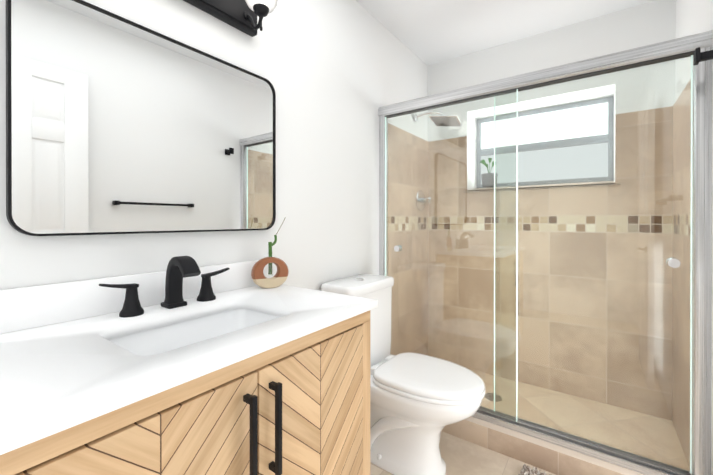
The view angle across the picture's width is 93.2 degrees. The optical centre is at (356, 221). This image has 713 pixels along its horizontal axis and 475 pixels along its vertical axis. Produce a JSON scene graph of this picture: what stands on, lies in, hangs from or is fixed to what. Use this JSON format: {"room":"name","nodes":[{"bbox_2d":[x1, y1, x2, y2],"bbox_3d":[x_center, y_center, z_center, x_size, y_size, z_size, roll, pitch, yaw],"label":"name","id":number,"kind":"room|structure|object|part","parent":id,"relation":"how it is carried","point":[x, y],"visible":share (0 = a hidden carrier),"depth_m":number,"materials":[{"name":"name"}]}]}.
{"room":"bathroom","nodes":[
{"label":"bathroom","id":0,"kind":"room"},
{"bbox_2d":[0,0,427,290],"bbox_3d":[-0.521,-0.060,1.375,0.160,2.440,4.220,0,0,36],"label":"wall","id":1,"kind":"structure","parent":0,"point":[337,74],"depth_m":1.59,"materials":[{"name":"white paint"}]},
{"bbox_2d":[0,260,271,333],"bbox_3d":[-0.639,0.210,1.051,0.020,0.100,0.939,0,0,36],"label":"backsplash","id":2,"kind":"structure","parent":1,"relation":"attached to","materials":[{"name":"white stone"}]},
{"bbox_2d":[6,0,275,235],"bbox_3d":[-0.589,-0.277,1.119,0.024,0.627,0.803,0,0,36],"label":"mirror","id":3,"kind":"object","parent":1,"relation":"attached to","point":[116,124],"visible":0.98,"depth_m":0.98,"materials":[{"name":"black mirror"}]},
{"bbox_2d":[183,0,277,36],"bbox_3d":[-0.522,-0.810,1.069,0.190,0.204,0.629,0,0,36],"label":"vanity light","id":4,"kind":"object","parent":1,"relation":"attached to","point":[241,15],"visible":1,"depth_m":1.25,"materials":[{"name":"black metal"}]},
{"bbox_3d":[-0.388,-0.761,1.277,0.094,0.077,0.012,0,0,36],"label":"arm","id":5,"kind":"part","parent":4,"relation":"part of"},
{"bbox_3d":[-0.355,-0.852,1.254,0.134,0.120,0.134,0,0,36],"label":"lamp shade","id":6,"kind":"part","parent":4,"relation":"part of","materials":[{"name":"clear glass"}]},
{"bbox_2d":[414,111,461,126],"bbox_3d":[0.583,-0.758,2.464,0.340,0.125,0.199,0,0,28],"label":"shower head","id":7,"kind":"object","parent":1,"relation":"attached to","point":[440,122],"depth_m":2.43},
{"bbox_3d":[0.550,-0.785,2.500,0.247,0.067,0.018,0,0,36],"label":"arm","id":8,"kind":"part","parent":7,"relation":"part of"},
{"bbox_3d":[0.645,-0.725,2.432,0.200,0.012,0.200,9,-2,27],"label":"plate","id":9,"kind":"part","parent":7,"relation":"part of","materials":[{"name":"silver metal"}]},
{"bbox_2d":[370,431,555,474],"bbox_3d":[0.152,1.211,0.894,1.818,0.100,4.220,0,0,36],"label":"floor","id":10,"kind":"structure","parent":0,"point":[459,456],"depth_m":1.63,"materials":[{"name":"tile"}]},
{"bbox_2d":[0,256,377,474],"bbox_3d":[-0.419,0.632,0.893,0.562,1.057,0.939,0,0,36],"label":"bathroom vanity","id":11,"kind":"object","parent":10,"relation":"on","point":[184,365],"visible":1,"depth_m":0.76,"materials":[{"name":"white stone"}]},
{"bbox_2d":[99,283,143,317],"bbox_3d":[-0.641,0.211,0.921,0.058,0.098,0.106,0,0,36],"label":"handle","id":12,"kind":"object","parent":11,"relation":"on","point":[132,308],"depth_m":0.92,"materials":[{"name":"black metal"}]},
{"bbox_3d":[-0.345,0.686,0.587,0.019,0.706,0.408,0,0,36],"label":"door","id":13,"kind":"part","parent":11,"relation":"part of","materials":[{"name":"brown wood"}]},
{"bbox_2d":[161,256,200,308],"bbox_3d":[-0.525,0.182,1.009,0.142,0.156,0.056,0,0,36],"label":"faucet","id":14,"kind":"object","parent":11,"relation":"on","point":[179,267],"depth_m":1.01,"materials":[{"name":"black metal"}]},
{"bbox_2d":[109,309,278,355],"bbox_3d":[-0.395,0.350,0.878,0.268,0.128,0.408,0,0,36],"label":"sink","id":15,"kind":"object","parent":11,"relation":"in","point":[168,335],"depth_m":0.97,"materials":[{"name":"white ceramic"}]},
{"bbox_2d":[197,267,229,301],"bbox_3d":[-0.485,0.210,1.139,0.058,0.098,0.106,0,0,36],"label":"handle","id":16,"kind":"object","parent":11,"relation":"on","point":[206,294],"depth_m":1.11,"materials":[{"name":"black metal"}]},
{"bbox_3d":[-0.228,0.376,0.714,0.023,0.012,0.012,0,0,36],"label":"handle post","id":17,"kind":"part","parent":11,"relation":"part of","materials":[{"name":"black metal"}]},
{"bbox_3d":[-0.215,0.469,0.705,0.012,0.205,0.012,0,0,36],"label":"handle","id":18,"kind":"part","parent":11,"relation":"part of","materials":[{"name":"black metal"}]},
{"bbox_2d":[251,217,288,287],"bbox_3d":[-0.339,0.121,1.324,0.143,0.276,0.038,0,0,-32],"label":"vase","id":19,"kind":"object","parent":11,"relation":"on","point":[277,279],"visible":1,"depth_m":1.32,"materials":[{"name":"ceramic"}]},
{"bbox_3d":[-0.188,0.561,0.769,0.023,0.012,0.012,0,0,36],"label":"handle post","id":20,"kind":"part","parent":11,"relation":"part of","materials":[{"name":"black metal"}]},
{"bbox_3d":[-0.188,0.376,0.769,0.023,0.012,0.012,0,0,36],"label":"handle post","id":21,"kind":"part","parent":11,"relation":"part of","materials":[{"name":"black metal"}]},
{"bbox_3d":[-0.176,0.468,0.760,0.012,0.205,0.012,0,0,36],"label":"handle","id":22,"kind":"part","parent":11,"relation":"part of","materials":[{"name":"black metal"}]},
{"bbox_3d":[-0.105,0.685,0.922,0.019,0.706,0.408,0,0,36],"label":"door","id":23,"kind":"part","parent":11,"relation":"part of","materials":[{"name":"brown wood"}]},
{"bbox_2d":[321,274,484,474],"bbox_3d":[0.233,0.732,1.635,0.747,0.854,0.428,0,0,36],"label":"toilet","id":24,"kind":"object","parent":10,"relation":"on","point":[419,402],"visible":0.83,"depth_m":1.53,"materials":[{"name":"white ceramic"}]},
{"bbox_3d":[0.016,0.335,1.790,0.212,0.048,0.428,0,0,36],"label":"tank lid","id":25,"kind":"part","parent":24,"relation":"part of","materials":[{"name":"white ceramic"}]},
{"bbox_3d":[0.015,0.561,1.792,0.196,0.405,0.410,0,0,36],"label":"tank","id":26,"kind":"part","parent":24,"relation":"part of","materials":[{"name":"white ceramic"}]},
{"bbox_3d":[0.237,0.951,1.632,0.715,0.416,0.376,0,0,36],"label":"bowl","id":27,"kind":"part","parent":24,"relation":"part of","materials":[{"name":"white ceramic"}]},
{"bbox_3d":[0.341,0.734,1.558,0.482,0.017,0.380,0,0,36],"label":"seat","id":28,"kind":"part","parent":24,"relation":"part of","materials":[{"name":"white plastic"}]},
{"bbox_3d":[0.341,0.709,1.558,0.476,0.028,0.374,0,0,36],"label":"seat lid","id":29,"kind":"part","parent":24,"relation":"part of","materials":[{"name":"white plastic"}]},
{"bbox_2d":[518,464,551,474],"bbox_3d":[0.869,1.136,1.225,0.564,0.046,0.475,0,0,36],"label":"rug","id":30,"kind":"object","parent":10,"relation":"on","point":[525,470],"visible":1,"depth_m":1.52,"materials":[{"name":"beige fabric"}]},
{"bbox_2d":[442,416,644,474],"bbox_3d":[0.758,1.104,1.738,1.498,0.110,0.140,0,0,36],"label":"shower curb","id":31,"kind":"structure","parent":10,"relation":"on","point":[543,455],"depth_m":1.60,"materials":[{"name":"tile"}]},
{"bbox_2d":[378,30,712,474],"bbox_3d":[0.767,0.157,1.748,1.498,1.784,0.078,0,0,36],"label":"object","id":32,"kind":"object","parent":31,"relation":"on","point":[700,228],"visible":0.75,"depth_m":1.53,"materials":[{"name":"glass"}]},
{"bbox_3d":[0.258,0.168,2.096,0.042,0.042,0.040,0,0,36],"label":"knob","id":33,"kind":"part","parent":32,"relation":"part of","materials":[{"name":"silver metal"}]},
{"bbox_3d":[0.498,0.168,1.924,0.768,1.684,0.007,0,0,36],"label":"glass","id":34,"kind":"part","parent":32,"relation":"part of","materials":[{"name":"clear glass"}]},
{"bbox_3d":[1.038,0.169,1.569,0.750,1.684,0.007,0,0,36],"label":"glass","id":35,"kind":"part","parent":32,"relation":"part of","materials":[{"name":"clear glass"}]},
{"bbox_3d":[1.299,0.170,1.382,0.042,0.042,0.040,0,0,36],"label":"knob","id":36,"kind":"part","parent":32,"relation":"part of","materials":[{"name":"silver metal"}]},
{"bbox_2d":[469,369,691,474],"bbox_3d":[0.994,1.143,2.066,1.474,0.030,0.669,0,0,36],"label":"shower floor","id":37,"kind":"structure","parent":10,"relation":"on","point":[615,411],"depth_m":1.92,"materials":[{"name":"tile"}]},
{"bbox_2d":[485,393,501,401],"bbox_3d":[0.877,1.124,2.159,0.104,0.005,0.104,0,0,36],"label":"drain cover","id":38,"kind":"object","parent":37,"relation":"on","point":[490,397],"depth_m":2.15,"materials":[{"name":"silver metal"}]},
{"bbox_2d":[356,0,655,65],"bbox_3d":[0.152,-1.329,0.888,1.818,0.100,4.220,0,0,36],"label":"ceiling","id":39,"kind":"structure","parent":0,"point":[428,32],"depth_m":2.14,"materials":[{"name":"white paint"}]},
{"bbox_2d":[428,12,614,189],"bbox_3d":[1.180,-0.063,2.554,1.228,2.440,0.320,0,0,36],"label":"wall","id":40,"kind":"structure","parent":0,"point":[587,39],"depth_m":2.38,"materials":[{"name":"white paint"}]},
{"bbox_2d":[477,96,613,187],"bbox_3d":[1.373,-0.559,2.542,0.903,0.569,0.062,0,0,36],"label":"window unit","id":41,"kind":"structure","parent":40,"relation":"in","point":[576,144],"depth_m":2.48,"materials":[{"name":"grey"}]},
{"bbox_3d":[1.021,-0.559,2.802,0.030,0.509,0.050,0,0,36],"label":"frame","id":42,"kind":"part","parent":41,"relation":"part of","materials":[{"name":"grey"}]},
{"bbox_3d":[1.355,-0.564,2.519,0.843,0.010,0.004,0,0,36],"label":"frame","id":43,"kind":"part","parent":41,"relation":"part of","materials":[{"name":"grey"}]},
{"bbox_3d":[1.372,-0.565,2.542,0.843,0.052,0.053,0,0,36],"label":"frame","id":44,"kind":"part","parent":41,"relation":"part of","materials":[{"name":"grey"}]},
{"bbox_3d":[1.376,-0.828,2.547,0.903,0.030,0.050,0,0,36],"label":"frame","id":45,"kind":"part","parent":41,"relation":"part of","materials":[{"name":"grey"}]},
{"bbox_3d":[1.376,-0.289,2.548,0.903,0.030,0.050,0,0,36],"label":"frame","id":46,"kind":"part","parent":41,"relation":"part of","materials":[{"name":"grey"}]},
{"bbox_3d":[1.730,-0.558,2.293,0.030,0.509,0.050,0,0,36],"label":"frame","id":47,"kind":"part","parent":41,"relation":"part of","materials":[{"name":"grey"}]},
{"bbox_2d":[388,79,690,467],"bbox_3d":[0.981,0.253,2.047,1.498,1.810,0.736,0,0,36],"label":"wall","id":48,"kind":"structure","parent":0,"point":[649,275],"depth_m":2.21,"materials":[{"name":"tile"}]},
{"bbox_2d":[416,191,431,209],"bbox_3d":[0.534,-0.163,2.607,0.094,0.156,0.163,0,0,36],"label":"shower valve","id":49,"kind":"object","parent":48,"relation":"attached to","point":[419,197],"depth_m":2.60,"materials":[{"name":"silver metal"}]},
{"bbox_3d":[0.503,-0.163,2.633,0.012,0.156,0.156,0,0,36],"label":"plate","id":50,"kind":"part","parent":49,"relation":"part of","materials":[{"name":"silver metal"}]},
{"bbox_3d":[0.541,-0.163,2.606,0.082,0.052,0.052,0,0,36],"label":"stem","id":51,"kind":"part","parent":49,"relation":"part of","materials":[{"name":"silver metal"}]},
{"bbox_2d":[614,0,675,180],"bbox_3d":[1.788,-0.062,2.117,0.270,2.440,0.320,0,0,36],"label":"wall","id":52,"kind":"structure","parent":0,"point":[649,23],"depth_m":1.98,"materials":[{"name":"white paint"}]},
{"bbox_2d":[675,0,712,474],"bbox_3d":[0.825,-0.058,0.408,0.160,2.440,4.220,0,0,36],"label":"wall","id":53,"kind":"structure","parent":0,"point":[694,17],"depth_m":1.50,"materials":[{"name":"white paint"}]},
{"bbox_2d":[693,47,712,64],"bbox_3d":[1.254,-0.595,1.204,0.067,0.054,0.048,0,0,36],"label":"hook","id":54,"kind":"object","parent":53,"relation":"attached to","point":[698,56],"visible":1,"depth_m":1.20,"materials":[{"name":"black metal"}]},
{"bbox_3d":[1.256,-0.592,1.203,0.046,0.026,0.026,0,0,36],"label":"stem","id":55,"kind":"part","parent":54,"relation":"part of","materials":[{"name":"black metal"}]},
{"bbox_3d":[1.312,0.467,2.460,0.903,1.381,0.320,0,0,36],"label":"wall","id":56,"kind":"structure","parent":0,"visible":0},
{"bbox_2d":[466,181,614,191],"bbox_3d":[1.279,-0.248,2.414,0.901,0.052,0.281,0,0,36],"label":"window sill","id":57,"kind":"structure","parent":56,"relation":"on","point":[532,186],"depth_m":2.31,"materials":[{"name":"tile"}]},
{"bbox_2d":[480,158,496,187],"bbox_3d":[1.019,-0.376,2.601,0.132,0.224,0.120,0,0,36],"label":"plant","id":58,"kind":"object","parent":57,"relation":"on","point":[485,176],"depth_m":2.56,"materials":[{"name":"green plant"}]},
{"bbox_3d":[1.024,-0.314,2.597,0.120,0.100,0.120,0,0,36],"label":"pot","id":59,"kind":"part","parent":58,"relation":"part of","materials":[{"name":"grey ceramic"}]}
]}

